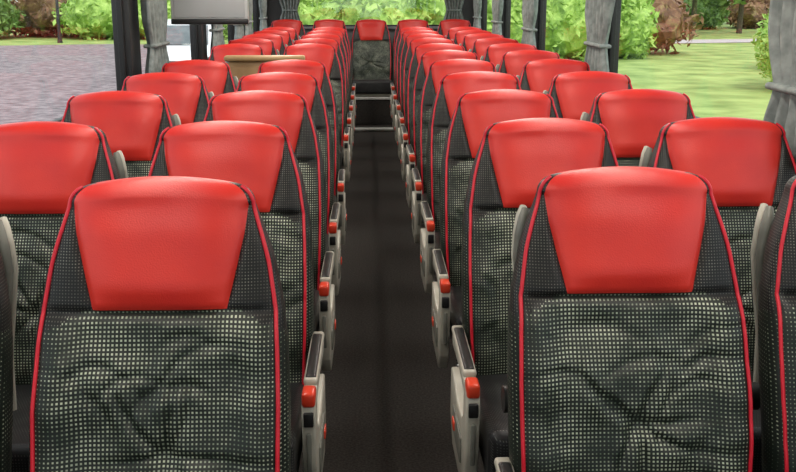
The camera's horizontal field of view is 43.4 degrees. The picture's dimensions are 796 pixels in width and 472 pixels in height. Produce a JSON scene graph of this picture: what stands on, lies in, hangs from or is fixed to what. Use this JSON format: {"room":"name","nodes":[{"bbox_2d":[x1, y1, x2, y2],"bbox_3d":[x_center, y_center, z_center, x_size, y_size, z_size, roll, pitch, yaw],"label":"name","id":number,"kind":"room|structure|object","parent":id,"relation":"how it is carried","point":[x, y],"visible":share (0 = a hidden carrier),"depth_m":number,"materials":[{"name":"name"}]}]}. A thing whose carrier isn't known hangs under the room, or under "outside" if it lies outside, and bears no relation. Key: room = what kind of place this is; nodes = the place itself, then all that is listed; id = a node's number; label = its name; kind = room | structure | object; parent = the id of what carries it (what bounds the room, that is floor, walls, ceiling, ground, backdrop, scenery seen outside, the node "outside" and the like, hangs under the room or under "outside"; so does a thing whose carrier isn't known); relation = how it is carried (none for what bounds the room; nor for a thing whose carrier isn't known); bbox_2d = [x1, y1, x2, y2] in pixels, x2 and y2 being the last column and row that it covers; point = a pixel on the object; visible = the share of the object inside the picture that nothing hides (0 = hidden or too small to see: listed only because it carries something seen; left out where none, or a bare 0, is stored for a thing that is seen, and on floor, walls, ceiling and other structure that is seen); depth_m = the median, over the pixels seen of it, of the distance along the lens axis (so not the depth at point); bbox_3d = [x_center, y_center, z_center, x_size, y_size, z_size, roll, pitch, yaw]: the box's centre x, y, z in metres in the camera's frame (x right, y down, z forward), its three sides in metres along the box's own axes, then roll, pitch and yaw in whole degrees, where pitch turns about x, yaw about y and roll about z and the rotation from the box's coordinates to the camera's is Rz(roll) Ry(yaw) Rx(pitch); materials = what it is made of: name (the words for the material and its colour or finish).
{"room":"vehicle interior","nodes":[
{"label":"vehicle interior","id":0,"kind":"room"},
{"bbox_2d":[111,0,267,90],"bbox_3d":[-1.411,-0.739,5.079,0.115,2.050,15.100,0,14,-2],"label":"wall","id":1,"kind":"structure","parent":0,"point":[130,7],"depth_m":5.24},
{"bbox_2d":[52,0,126,121],"bbox_3d":[-1.395,-0.826,4.065,0.030,0.740,2.250,0,14,-2],"label":"window","id":2,"kind":"structure","parent":1,"relation":"in","point":[119,7],"depth_m":5.15,"materials":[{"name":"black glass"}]},
{"bbox_2d":[140,0,169,73],"bbox_3d":[-1.335,-1.212,5.501,0.070,0.710,0.550,0,14,-2],"label":"window curtain","id":3,"kind":"object","parent":1,"relation":"attached to","point":[154,14],"visible":0.79,"depth_m":5.41,"materials":[{"name":"fabric"}]},
{"bbox_2d":[193,25,198,59],"bbox_3d":[-1.466,-1.389,6.371,0.030,0.740,2.060,0,14,-2],"label":"window","id":4,"kind":"structure","parent":1,"relation":"in","point":[195,30],"depth_m":7.40,"materials":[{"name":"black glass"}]},
{"bbox_2d":[209,25,224,53],"bbox_3d":[-1.403,-1.752,7.715,0.070,0.710,0.554,0,14,-2],"label":"window curtain","id":5,"kind":"object","parent":1,"relation":"attached to","point":[217,38],"visible":0.39,"depth_m":7.61,"materials":[{"name":"fabric"}]},
{"bbox_2d":[208,25,233,59],"bbox_3d":[-1.531,-1.901,8.474,0.030,0.740,1.830,0,14,-2],"label":"window","id":6,"kind":"structure","parent":1,"relation":"in","point":[231,26],"depth_m":9.39,"materials":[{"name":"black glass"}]},
{"bbox_2d":[233,25,243,39],"bbox_3d":[-1.444,-2.071,9.024,0.070,0.710,0.409,0,14,-2],"label":"window curtain","id":7,"kind":"object","parent":1,"relation":"attached to","point":[239,30],"visible":0.26,"depth_m":8.95,"materials":[{"name":"fabric"}]},
{"bbox_2d":[243,0,252,34],"bbox_3d":[-1.464,-2.236,9.703,0.070,0.710,0.550,0,14,-2],"label":"window curtain","id":8,"kind":"object","parent":1,"relation":"attached to","point":[248,29],"visible":0.39,"depth_m":9.71,"materials":[{"name":"fabric"}]},
{"bbox_2d":[255,0,257,31],"bbox_3d":[-1.594,-2.398,10.513,0.030,0.740,1.930,0,14,-2],"label":"window","id":9,"kind":"structure","parent":1,"relation":"in","point":[256,6],"depth_m":11.45,"materials":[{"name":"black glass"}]},
{"bbox_2d":[259,0,267,30],"bbox_3d":[-1.510,-2.593,11.162,0.070,0.711,0.415,0,14,-2],"label":"window curtain","id":10,"kind":"object","parent":1,"relation":"attached to","point":[262,3],"visible":0.75,"depth_m":11.06,"materials":[{"name":"fabric"}]},
{"bbox_2d":[170,0,248,24],"bbox_3d":[-1.077,-1.555,5.673,0.440,0.695,0.100,0,14,-2],"label":"monitor","id":11,"kind":"object","parent":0,"point":[183,12],"depth_m":5.70,"materials":[{"name":"grey plastic"}]},
{"bbox_2d":[267,0,473,94],"bbox_3d":[-0.331,-2.537,12.454,2.720,2.050,0.150,0,14,-2],"label":"wall","id":12,"kind":"structure","parent":0,"point":[274,7],"depth_m":12.40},
{"bbox_2d":[279,0,299,20],"bbox_3d":[-1.330,-2.909,12.271,0.273,0.620,0.070,0,14,-2],"label":"window curtain","id":13,"kind":"object","parent":12,"relation":"hanging from","point":[289,7],"visible":0.78,"depth_m":12.29,"materials":[{"name":"fabric"}]},
{"bbox_2d":[303,25,438,26],"bbox_3d":[-0.332,-2.929,12.384,1.980,0.675,0.030,0,14,-2],"label":"window","id":14,"kind":"structure","parent":12,"relation":"in","point":[303,25],"depth_m":12.44,"materials":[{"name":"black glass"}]},
{"bbox_2d":[443,0,463,19],"bbox_3d":[0.688,-2.923,12.330,0.269,0.620,0.070,0,14,-2],"label":"window curtain","id":15,"kind":"object","parent":12,"relation":"hanging from","point":[453,7],"visible":0.77,"depth_m":12.36,"materials":[{"name":"fabric"}]},
{"bbox_2d":[299,132,484,471],"bbox_3d":[-0.105,0.296,5.372,2.760,0.100,15.200,0,14,-2],"label":"floor","id":16,"kind":"structure","parent":0,"point":[388,396],"depth_m":4.36,"materials":[{"name":"carpet"}]},
{"bbox_2d":[0,216,17,471],"bbox_3d":[-0.990,0.522,1.784,0.496,1.160,0.767,0,14,-1],"label":"passenger seat","id":17,"kind":"object","parent":16,"relation":"on","point":[8,258],"visible":1,"depth_m":1.94,"materials":[{"name":"fabric"}]},
{"bbox_2d":[0,121,127,471],"bbox_3d":[-0.992,0.315,2.634,0.496,1.160,0.767,0,14,-1],"label":"passenger seat","id":18,"kind":"object","parent":16,"relation":"on","point":[42,163],"visible":0.46,"depth_m":2.74,"materials":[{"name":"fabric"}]},
{"bbox_2d":[61,91,180,177],"bbox_3d":[-1.014,0.104,3.499,0.496,1.160,0.767,-1,14,-2],"label":"passenger seat","id":19,"kind":"object","parent":16,"relation":"on","point":[132,123],"visible":0.23,"depth_m":3.61,"materials":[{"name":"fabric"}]},
{"bbox_2d":[29,176,290,471],"bbox_3d":[-0.431,0.522,1.785,0.533,1.160,0.736,0,14,-2],"label":"passenger seat","id":20,"kind":"object","parent":16,"relation":"on","point":[162,343],"visible":1,"depth_m":1.90,"materials":[{"name":"fabric"}]},
{"bbox_2d":[121,72,213,123],"bbox_3d":[-1.044,-0.102,4.343,0.496,1.160,0.767,0,14,-1],"label":"passenger seat","id":21,"kind":"object","parent":16,"relation":"on","point":[187,96],"visible":0.16,"depth_m":4.46,"materials":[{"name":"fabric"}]},
{"bbox_2d":[161,60,238,95],"bbox_3d":[-1.067,-0.307,5.188,0.496,1.160,0.767,0,14,-2],"label":"passenger seat","id":22,"kind":"object","parent":16,"relation":"on","point":[217,76],"visible":0.2,"depth_m":5.31,"materials":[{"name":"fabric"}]},
{"bbox_2d":[209,43,263,62],"bbox_3d":[-1.119,-0.720,6.878,0.496,1.160,0.767,0,14,-2],"label":"passenger seat","id":23,"kind":"object","parent":16,"relation":"on","point":[219,52],"visible":0.14,"depth_m":7.00,"materials":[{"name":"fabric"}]},
{"bbox_2d":[148,120,325,471],"bbox_3d":[-0.460,0.315,2.635,0.533,1.160,0.736,0,14,-1],"label":"passenger seat","id":24,"kind":"object","parent":16,"relation":"on","point":[260,157],"visible":0.33,"depth_m":2.75,"materials":[{"name":"fabric"}]},
{"bbox_2d":[228,38,279,54],"bbox_3d":[-1.145,-0.925,7.723,0.496,1.160,0.767,-1,14,-2],"label":"passenger seat","id":25,"kind":"object","parent":16,"relation":"on","point":[268,47],"visible":0.12,"depth_m":7.85,"materials":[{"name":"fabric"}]},
{"bbox_2d":[224,55,304,80],"bbox_3d":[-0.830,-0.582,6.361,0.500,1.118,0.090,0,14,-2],"label":"table","id":26,"kind":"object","parent":16,"relation":"on","point":[240,65],"depth_m":6.22,"materials":[{"name":"brown wood"}]},
{"bbox_2d":[242,34,286,54],"bbox_3d":[-1.172,-1.131,8.568,0.496,1.160,0.767,0,14,-2],"label":"passenger seat","id":27,"kind":"object","parent":16,"relation":"on","point":[279,44],"visible":0.1,"depth_m":8.69,"materials":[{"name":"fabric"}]},
{"bbox_2d":[204,90,335,370],"bbox_3d":[-0.487,0.104,3.499,0.533,1.160,0.736,0,14,-1],"label":"passenger seat","id":28,"kind":"object","parent":16,"relation":"on","point":[290,111],"visible":0.28,"depth_m":3.62,"materials":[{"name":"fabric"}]},
{"bbox_2d":[253,30,294,45],"bbox_3d":[-1.201,-1.337,9.413,0.496,1.160,0.767,0,14,-1],"label":"passenger seat","id":29,"kind":"object","parent":16,"relation":"on","point":[287,39],"visible":0.09,"depth_m":9.54,"materials":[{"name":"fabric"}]},
{"bbox_2d":[262,27,300,40],"bbox_3d":[-1.229,-1.543,10.258,0.496,1.160,0.767,0,14,-1],"label":"passenger seat","id":30,"kind":"object","parent":16,"relation":"on","point":[292,31],"visible":0.14,"depth_m":10.38,"materials":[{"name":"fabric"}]},
{"bbox_2d":[236,72,341,295],"bbox_3d":[-0.513,-0.102,4.344,0.533,1.160,0.736,0,14,-1],"label":"passenger seat","id":31,"kind":"object","parent":16,"relation":"on","point":[305,85],"visible":0.3,"depth_m":4.47,"materials":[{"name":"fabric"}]},
{"bbox_2d":[257,59,346,244],"bbox_3d":[-0.534,-0.308,5.189,0.533,1.160,0.736,-1,14,-2],"label":"passenger seat","id":32,"kind":"object","parent":16,"relation":"on","point":[313,68],"visible":0.24,"depth_m":5.32,"materials":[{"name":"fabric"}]},
{"bbox_2d":[284,43,350,181],"bbox_3d":[-0.592,-0.720,6.879,0.533,1.160,0.736,0,14,-1],"label":"passenger seat","id":33,"kind":"object","parent":16,"relation":"on","point":[326,54],"visible":0.28,"depth_m":7.00,"materials":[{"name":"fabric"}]},
{"bbox_2d":[293,38,352,160],"bbox_3d":[-0.615,-0.926,7.724,0.533,1.160,0.736,0,14,-2],"label":"passenger seat","id":34,"kind":"object","parent":16,"relation":"on","point":[335,43],"visible":0.19,"depth_m":7.86,"materials":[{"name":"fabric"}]},
{"bbox_2d":[301,33,354,142],"bbox_3d":[-0.640,-1.132,8.569,0.533,1.160,0.736,0,14,-2],"label":"passenger seat","id":35,"kind":"object","parent":16,"relation":"on","point":[338,38],"visible":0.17,"depth_m":8.70,"materials":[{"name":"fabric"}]},
{"bbox_2d":[307,30,355,126],"bbox_3d":[-0.667,-1.337,9.414,0.533,1.160,0.736,0,14,-2],"label":"passenger seat","id":36,"kind":"object","parent":16,"relation":"on","point":[352,93],"visible":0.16,"depth_m":9.55,"materials":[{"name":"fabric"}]},
{"bbox_2d":[312,27,356,114],"bbox_3d":[-0.695,-1.543,10.258,0.533,1.160,0.736,0,14,-2],"label":"passenger seat","id":37,"kind":"object","parent":16,"relation":"on","point":[343,30],"visible":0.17,"depth_m":10.39,"materials":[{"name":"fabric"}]},
{"bbox_2d":[354,123,394,131],"bbox_3d":[-0.306,-1.359,11.870,2.520,0.038,1.585,0,14,-2],"label":"step","id":38,"kind":"structure","parent":16,"relation":"on","point":[358,127],"depth_m":11.12,"materials":[{"name":"metal"}]},
{"bbox_2d":[271,19,305,36],"bbox_3d":[-1.306,-1.929,11.669,0.496,1.160,0.736,0,14,-2],"label":"passenger seat","id":39,"kind":"object","parent":38,"relation":"on","point":[290,23],"visible":0.18,"depth_m":11.80,"materials":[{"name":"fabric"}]},
{"bbox_2d":[313,19,349,41],"bbox_3d":[-0.804,-1.932,11.684,0.496,1.160,0.736,0,14,-2],"label":"passenger seat","id":40,"kind":"object","parent":38,"relation":"on","point":[325,22],"visible":0.18,"depth_m":11.82,"materials":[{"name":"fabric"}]},
{"bbox_2d":[351,19,391,96],"bbox_3d":[-0.310,-1.936,11.699,0.496,1.160,0.736,0,14,-2],"label":"passenger seat","id":41,"kind":"object","parent":38,"relation":"on","point":[371,46],"visible":0.96,"depth_m":11.80,"materials":[{"name":"fabric"}]},
{"bbox_2d":[355,97,391,123],"bbox_3d":[-0.292,-1.429,11.377,2.460,0.298,0.045,0,14,-2],"label":"step","id":42,"kind":"structure","parent":38,"relation":"on","point":[369,110],"depth_m":11.37,"materials":[{"name":"carpet"}]},
{"bbox_2d":[392,19,428,72],"bbox_3d":[0.183,-1.939,11.713,0.496,1.160,0.736,0,14,-1],"label":"passenger seat","id":43,"kind":"object","parent":38,"relation":"on","point":[408,22],"visible":0.15,"depth_m":11.85,"materials":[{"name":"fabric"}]},
{"bbox_2d":[437,19,470,35],"bbox_3d":[0.682,-1.943,11.727,0.496,1.160,0.736,0,14,-1],"label":"passenger seat","id":44,"kind":"object","parent":38,"relation":"on","point":[444,25],"visible":0.2,"depth_m":11.86,"materials":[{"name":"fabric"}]},
{"bbox_2d":[390,27,432,117],"bbox_3d":[0.182,-1.554,10.303,0.533,1.160,0.736,0,14,-2],"label":"passenger seat","id":45,"kind":"object","parent":16,"relation":"on","point":[392,85],"visible":0.14,"depth_m":10.43,"materials":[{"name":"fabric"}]},
{"bbox_2d":[392,30,438,128],"bbox_3d":[0.206,-1.349,9.458,0.533,1.160,0.736,0,14,-2],"label":"passenger seat","id":46,"kind":"object","parent":16,"relation":"on","point":[405,33],"visible":0.19,"depth_m":9.58,"materials":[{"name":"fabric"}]},
{"bbox_2d":[394,33,445,142],"bbox_3d":[0.236,-1.143,8.613,0.533,1.160,0.736,-1,14,-2],"label":"passenger seat","id":47,"kind":"object","parent":16,"relation":"on","point":[408,38],"visible":0.22,"depth_m":8.74,"materials":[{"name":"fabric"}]},
{"bbox_2d":[397,38,454,159],"bbox_3d":[0.261,-0.936,7.769,0.533,1.160,0.736,-1,14,-2],"label":"passenger seat","id":48,"kind":"object","parent":16,"relation":"on","point":[413,43],"visible":0.24,"depth_m":7.90,"materials":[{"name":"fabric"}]},
{"bbox_2d":[400,43,464,220],"bbox_3d":[0.284,-0.731,6.924,0.533,1.160,0.736,0,14,-2],"label":"passenger seat","id":49,"kind":"object","parent":16,"relation":"on","point":[419,50],"visible":0.19,"depth_m":7.05,"materials":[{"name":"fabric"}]},
{"bbox_2d":[406,50,478,207],"bbox_3d":[0.313,-0.525,6.079,0.533,1.160,0.736,-1,14,-2],"label":"passenger seat","id":50,"kind":"object","parent":16,"relation":"on","point":[427,58],"visible":0.23,"depth_m":6.20,"materials":[{"name":"fabric"}]},
{"bbox_2d":[411,59,496,278],"bbox_3d":[0.336,-0.319,5.234,0.533,1.160,0.736,0,14,-2],"label":"passenger seat","id":51,"kind":"object","parent":16,"relation":"on","point":[437,70],"visible":0.22,"depth_m":5.36,"materials":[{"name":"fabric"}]},
{"bbox_2d":[445,27,480,39],"bbox_3d":[0.707,-1.562,10.333,0.496,1.160,0.767,0,14,-1],"label":"passenger seat","id":52,"kind":"object","parent":16,"relation":"on","point":[451,32],"visible":0.05,"depth_m":10.46,"materials":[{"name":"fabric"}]},
{"bbox_2d":[420,71,520,292],"bbox_3d":[0.365,-0.113,4.389,0.533,1.160,0.736,-1,14,-2],"label":"passenger seat","id":53,"kind":"object","parent":16,"relation":"on","point":[452,86],"visible":0.27,"depth_m":4.51,"materials":[{"name":"fabric"}]},
{"bbox_2d":[452,30,491,44],"bbox_3d":[0.733,-1.356,9.489,0.496,1.160,0.767,0,14,-1],"label":"passenger seat","id":54,"kind":"object","parent":16,"relation":"on","point":[459,35],"visible":0.1,"depth_m":9.61,"materials":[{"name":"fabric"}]},
{"bbox_2d":[459,33,503,50],"bbox_3d":[0.763,-1.150,8.644,0.496,1.160,0.767,0,14,-2],"label":"passenger seat","id":55,"kind":"object","parent":16,"relation":"on","point":[468,40],"visible":0.15,"depth_m":8.76,"materials":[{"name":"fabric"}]},
{"bbox_2d":[468,38,518,59],"bbox_3d":[0.791,-0.944,7.799,0.496,1.160,0.767,-1,14,-2],"label":"passenger seat","id":56,"kind":"object","parent":16,"relation":"on","point":[479,47],"visible":0.04,"depth_m":7.92,"materials":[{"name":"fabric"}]},
{"bbox_2d":[432,89,558,449],"bbox_3d":[0.388,0.093,3.544,0.533,1.160,0.736,0,14,-2],"label":"passenger seat","id":57,"kind":"object","parent":16,"relation":"on","point":[474,112],"visible":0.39,"depth_m":3.66,"materials":[{"name":"fabric"}]},
{"bbox_2d":[480,43,536,66],"bbox_3d":[0.815,-0.738,6.954,0.496,1.160,0.767,0,14,-2],"label":"passenger seat","id":58,"kind":"object","parent":16,"relation":"on","point":[494,53],"visible":0.13,"depth_m":7.07,"materials":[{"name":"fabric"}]},
{"bbox_2d":[496,50,559,75],"bbox_3d":[0.837,-0.532,6.109,0.496,1.160,0.767,0,14,-1],"label":"passenger seat","id":59,"kind":"object","parent":16,"relation":"on","point":[512,62],"visible":0.15,"depth_m":6.22,"materials":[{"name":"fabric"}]},
{"bbox_2d":[450,118,618,471],"bbox_3d":[0.415,0.299,2.700,0.533,1.160,0.736,0,14,-2],"label":"passenger seat","id":60,"kind":"object","parent":16,"relation":"on","point":[512,158],"visible":0.37,"depth_m":2.81,"materials":[{"name":"fabric"}]},
{"bbox_2d":[516,59,589,92],"bbox_3d":[0.870,-0.326,5.264,0.496,1.160,0.767,-1,14,-2],"label":"passenger seat","id":61,"kind":"object","parent":16,"relation":"on","point":[537,75],"visible":0.12,"depth_m":5.38,"materials":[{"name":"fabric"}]},
{"bbox_2d":[543,71,632,119],"bbox_3d":[0.892,-0.120,4.419,0.496,1.160,0.767,0,14,-2],"label":"passenger seat","id":62,"kind":"object","parent":16,"relation":"on","point":[573,94],"visible":0.18,"depth_m":4.53,"materials":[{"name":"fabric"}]},
{"bbox_2d":[494,166,753,471],"bbox_3d":[0.456,0.493,1.902,0.555,1.160,0.785,0,14,-2],"label":"passenger seat","id":63,"kind":"object","parent":16,"relation":"on","point":[628,351],"visible":1,"depth_m":2.01,"materials":[{"name":"fabric"}]},
{"bbox_2d":[580,89,695,166],"bbox_3d":[0.920,0.086,3.575,0.496,1.160,0.767,0,14,-2],"label":"passenger seat","id":64,"kind":"object","parent":16,"relation":"on","point":[633,119],"visible":0.17,"depth_m":3.68,"materials":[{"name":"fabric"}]},
{"bbox_2d":[639,117,795,471],"bbox_3d":[0.944,0.292,2.730,0.496,1.160,0.767,0,14,-2],"label":"passenger seat","id":65,"kind":"object","parent":16,"relation":"on","point":[747,163],"visible":0.3,"depth_m":2.84,"materials":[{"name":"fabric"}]},
{"bbox_2d":[750,175,795,471],"bbox_3d":[1.000,0.488,1.925,0.496,1.160,0.767,0,14,-2],"label":"passenger seat","id":66,"kind":"object","parent":16,"relation":"on","point":[773,246],"visible":0.99,"depth_m":2.04,"materials":[{"name":"fabric"}]},
{"bbox_2d":[481,0,795,162],"bbox_3d":[1.202,-0.758,5.156,0.115,2.050,15.100,0,14,-2],"label":"wall","id":67,"kind":"structure","parent":0,"point":[618,19],"depth_m":7.91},
{"bbox_2d":[473,0,481,28],"bbox_3d":[0.912,-2.669,11.476,0.070,0.710,0.515,0,14,-2],"label":"window curtain","id":68,"kind":"object","parent":67,"relation":"attached to","point":[477,4],"visible":0.76,"depth_m":11.34,"materials":[{"name":"fabric"}]},
{"bbox_2d":[482,0,484,29],"bbox_3d":[1.036,-2.482,10.857,0.030,0.740,1.900,0,14,-2],"label":"window","id":69,"kind":"structure","parent":67,"relation":"in","point":[483,1],"depth_m":11.78,"materials":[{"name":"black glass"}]},
{"bbox_2d":[491,0,503,34],"bbox_3d":[0.966,-2.243,9.728,0.070,0.710,0.551,0,14,-2],"label":"window curtain","id":70,"kind":"object","parent":67,"relation":"attached to","point":[497,5],"visible":0.83,"depth_m":9.60,"materials":[{"name":"fabric"}]},
{"bbox_2d":[504,0,508,37],"bbox_3d":[1.096,-2.009,8.915,0.030,0.740,1.900,0,14,-2],"label":"window","id":71,"kind":"structure","parent":67,"relation":"in","point":[506,1],"depth_m":9.84,"materials":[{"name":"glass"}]},
{"bbox_2d":[521,0,537,46],"bbox_3d":[1.026,-1.769,7.785,0.070,0.710,0.555,0,14,-2],"label":"window curtain","id":72,"kind":"object","parent":67,"relation":"attached to","point":[529,7],"visible":0.71,"depth_m":7.68,"materials":[{"name":"fabric"}]},
{"bbox_2d":[538,0,543,49],"bbox_3d":[1.162,-1.490,6.788,0.030,0.740,2.280,0,14,-2],"label":"window","id":73,"kind":"structure","parent":67,"relation":"in","point":[540,30],"depth_m":7.89,"materials":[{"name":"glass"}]},
{"bbox_2d":[584,0,615,71],"bbox_3d":[1.097,-1.206,5.475,0.070,0.710,0.554,0,14,-2],"label":"window curtain","id":74,"kind":"object","parent":67,"relation":"attached to","point":[598,13],"visible":0.79,"depth_m":5.39,"materials":[{"name":"fabric"}]},
{"bbox_2d":[608,0,699,117],"bbox_3d":[1.238,-0.891,4.331,0.030,0.740,2.580,0,14,-2],"label":"window","id":75,"kind":"structure","parent":67,"relation":"in","point":[614,16],"depth_m":5.58,"materials":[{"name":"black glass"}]},
{"bbox_2d":[763,0,795,161],"bbox_3d":[1.177,-0.575,2.888,0.070,0.710,0.507,0,14,-2],"label":"window curtain","id":76,"kind":"object","parent":67,"relation":"attached to","point":[781,108],"visible":0.79,"depth_m":2.99,"materials":[{"name":"fabric"}]},
{"label":"outside","id":77,"kind":"structure","parent":0,"visible":0},
{"bbox_2d":[0,44,146,124],"bbox_3d":[-28.158,0.827,8.599,64.200,0.001,98.000,0,14,-2],"label":"pavement","id":78,"kind":"structure","parent":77,"point":[37,82],"depth_m":34.69,"materials":[{"name":"grey stone"}]},
{"bbox_2d":[166,19,210,61],"bbox_3d":[-6.954,-6.087,32.802,2.300,1.969,4.829,-2,14,-8],"label":"van","id":79,"kind":"object","parent":78,"relation":"on","point":[179,49],"visible":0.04,"depth_m":31.41,"materials":[{"name":"paint"}]},
{"bbox_2d":[223,0,306,40],"bbox_3d":[-5.497,-9.928,45.081,4.859,4.748,4.664,-13,19,-43],"label":"shrub","id":80,"kind":"object","parent":78,"relation":"on","point":[224,26],"visible":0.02,"depth_m":44.69,"materials":[{"name":"green plant"}]},
{"bbox_2d":[298,0,343,24],"bbox_3d":[-3.552,-10.063,45.441,5.863,4.713,5.326,-13,19,-42],"label":"shrub","id":81,"kind":"object","parent":78,"relation":"on","point":[310,11],"visible":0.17,"depth_m":43.48,"materials":[{"name":"green plant"}]},
{"bbox_2d":[332,0,434,24],"bbox_3d":[-0.563,-9.653,43.696,4.675,4.670,4.887,0,14,-2],"label":"shrub","id":82,"kind":"object","parent":78,"relation":"on","point":[390,11],"visible":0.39,"depth_m":42.51,"materials":[{"name":"green plant"}]},
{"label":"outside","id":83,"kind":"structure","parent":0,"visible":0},
{"bbox_2d":[675,39,756,42],"bbox_3d":[32.184,-11.696,59.928,60.000,0.001,11.999,0,14,-2],"label":"gravel path","id":84,"kind":"structure","parent":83,"point":[698,40],"depth_m":60.34,"materials":[{"name":"grey gravel"}]},
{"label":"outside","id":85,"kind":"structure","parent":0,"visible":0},
{"bbox_2d":[0,20,771,119],"bbox_3d":[-2.101,-13.793,68.655,300.000,0.001,260.000,0,14,-2],"label":"grassy ground","id":86,"kind":"structure","parent":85,"point":[718,79],"depth_m":37.61,"materials":[{"name":"green plant"}]},
{"bbox_2d":[0,0,26,38],"bbox_3d":[-27.865,-14.264,63.160,8.535,4.427,9.233,0,14,1],"label":"bush","id":87,"kind":"object","parent":86,"relation":"on","point":[7,10],"visible":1,"depth_m":62.44,"materials":[{"name":"green plant"}]},
{"bbox_2d":[9,0,81,37],"bbox_3d":[-22.394,-14.933,65.758,9.992,4.573,7.756,0,14,2],"label":"bush","id":88,"kind":"object","parent":86,"relation":"on","point":[38,21],"visible":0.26,"depth_m":63.66,"materials":[{"name":"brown plant"}]},
{"bbox_2d":[55,0,62,42],"bbox_3d":[-18.908,-14.075,57.254,1.660,5.950,0.304,0,14,-2],"label":"street lamp","id":89,"kind":"object","parent":86,"relation":"on","point":[59,36],"visible":1,"depth_m":57.62,"materials":[{"name":"metal"}]},
{"bbox_2d":[52,0,170,39],"bbox_3d":[-17.033,-14.403,63.520,9.409,4.665,8.012,0,14,-2],"label":"bush","id":90,"kind":"object","parent":86,"relation":"on","point":[89,19],"visible":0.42,"depth_m":60.92,"materials":[{"name":"green plant"}]},
{"bbox_2d":[423,0,445,24],"bbox_3d":[3.038,-10.368,46.703,6.293,4.687,5.414,0,14,-2],"label":"shrub","id":91,"kind":"object","parent":86,"relation":"on","point":[438,7],"visible":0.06,"depth_m":44.55,"materials":[{"name":"green plant"}]},
{"bbox_2d":[487,0,586,60],"bbox_3d":[5.696,-9.579,43.315,6.576,4.699,5.135,0,14,-2],"label":"shrub","id":92,"kind":"object","parent":86,"relation":"on","point":[566,34],"visible":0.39,"depth_m":41.59,"materials":[{"name":"green plant"}]},
{"bbox_2d":[564,0,660,59],"bbox_3d":[8.568,-9.731,44.336,6.478,4.544,4.614,-2,14,-6],"label":"shrub","id":93,"kind":"object","parent":86,"relation":"on","point":[637,29],"visible":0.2,"depth_m":43.22,"materials":[{"name":"green plant"}]},
{"bbox_2d":[645,0,703,54],"bbox_3d":[10.475,-10.528,48.254,8.242,4.127,6.428,3,14,11],"label":"shrub","id":94,"kind":"object","parent":86,"relation":"on","point":[673,19],"visible":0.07,"depth_m":46.22,"materials":[{"name":"brown plant"}]},
{"bbox_2d":[683,0,697,34],"bbox_3d":[20.608,-18.466,68.163,8.031,9.322,8.903,0,14,-2],"label":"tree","id":95,"kind":"object","parent":86,"relation":"on","point":[694,2],"visible":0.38,"depth_m":68.77,"materials":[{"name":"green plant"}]},
{"bbox_2d":[683,0,731,29],"bbox_3d":[22.776,-18.368,80.287,7.487,4.178,7.680,0,14,-2],"label":"shrub","id":96,"kind":"object","parent":86,"relation":"on","point":[712,18],"visible":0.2,"depth_m":78.03,"materials":[{"name":"green plant"}]},
{"bbox_2d":[698,0,746,33],"bbox_3d":[24.229,-18.988,70.080,8.928,9.428,7.193,9,17,34],"label":"tree","id":97,"kind":"object","parent":86,"relation":"on","point":[708,3],"visible":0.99,"depth_m":70.91,"materials":[{"name":"green plant"}]},
{"bbox_2d":[725,0,769,28],"bbox_3d":[29.366,-18.608,81.204,6.372,4.209,7.096,0,14,-2],"label":"shrub","id":98,"kind":"object","parent":86,"relation":"on","point":[754,9],"visible":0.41,"depth_m":79.19,"materials":[{"name":"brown plant"}]},
{"bbox_2d":[754,27,767,59],"bbox_3d":[15.168,-7.371,37.776,3.553,2.695,4.082,0,14,-2],"label":"shrub","id":99,"kind":"object","parent":86,"relation":"on","point":[767,27],"visible":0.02,"depth_m":37.86,"materials":[{"name":"green plant"}]},
{"bbox_2d":[751,11,772,90],"bbox_3d":[12.626,-6.155,29.668,4.582,4.329,4.369,-13,19,-43],"label":"shrub","id":100,"kind":"object","parent":86,"relation":"on","point":[765,65],"visible":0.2,"depth_m":29.53,"materials":[{"name":"green plant"}]}
]}

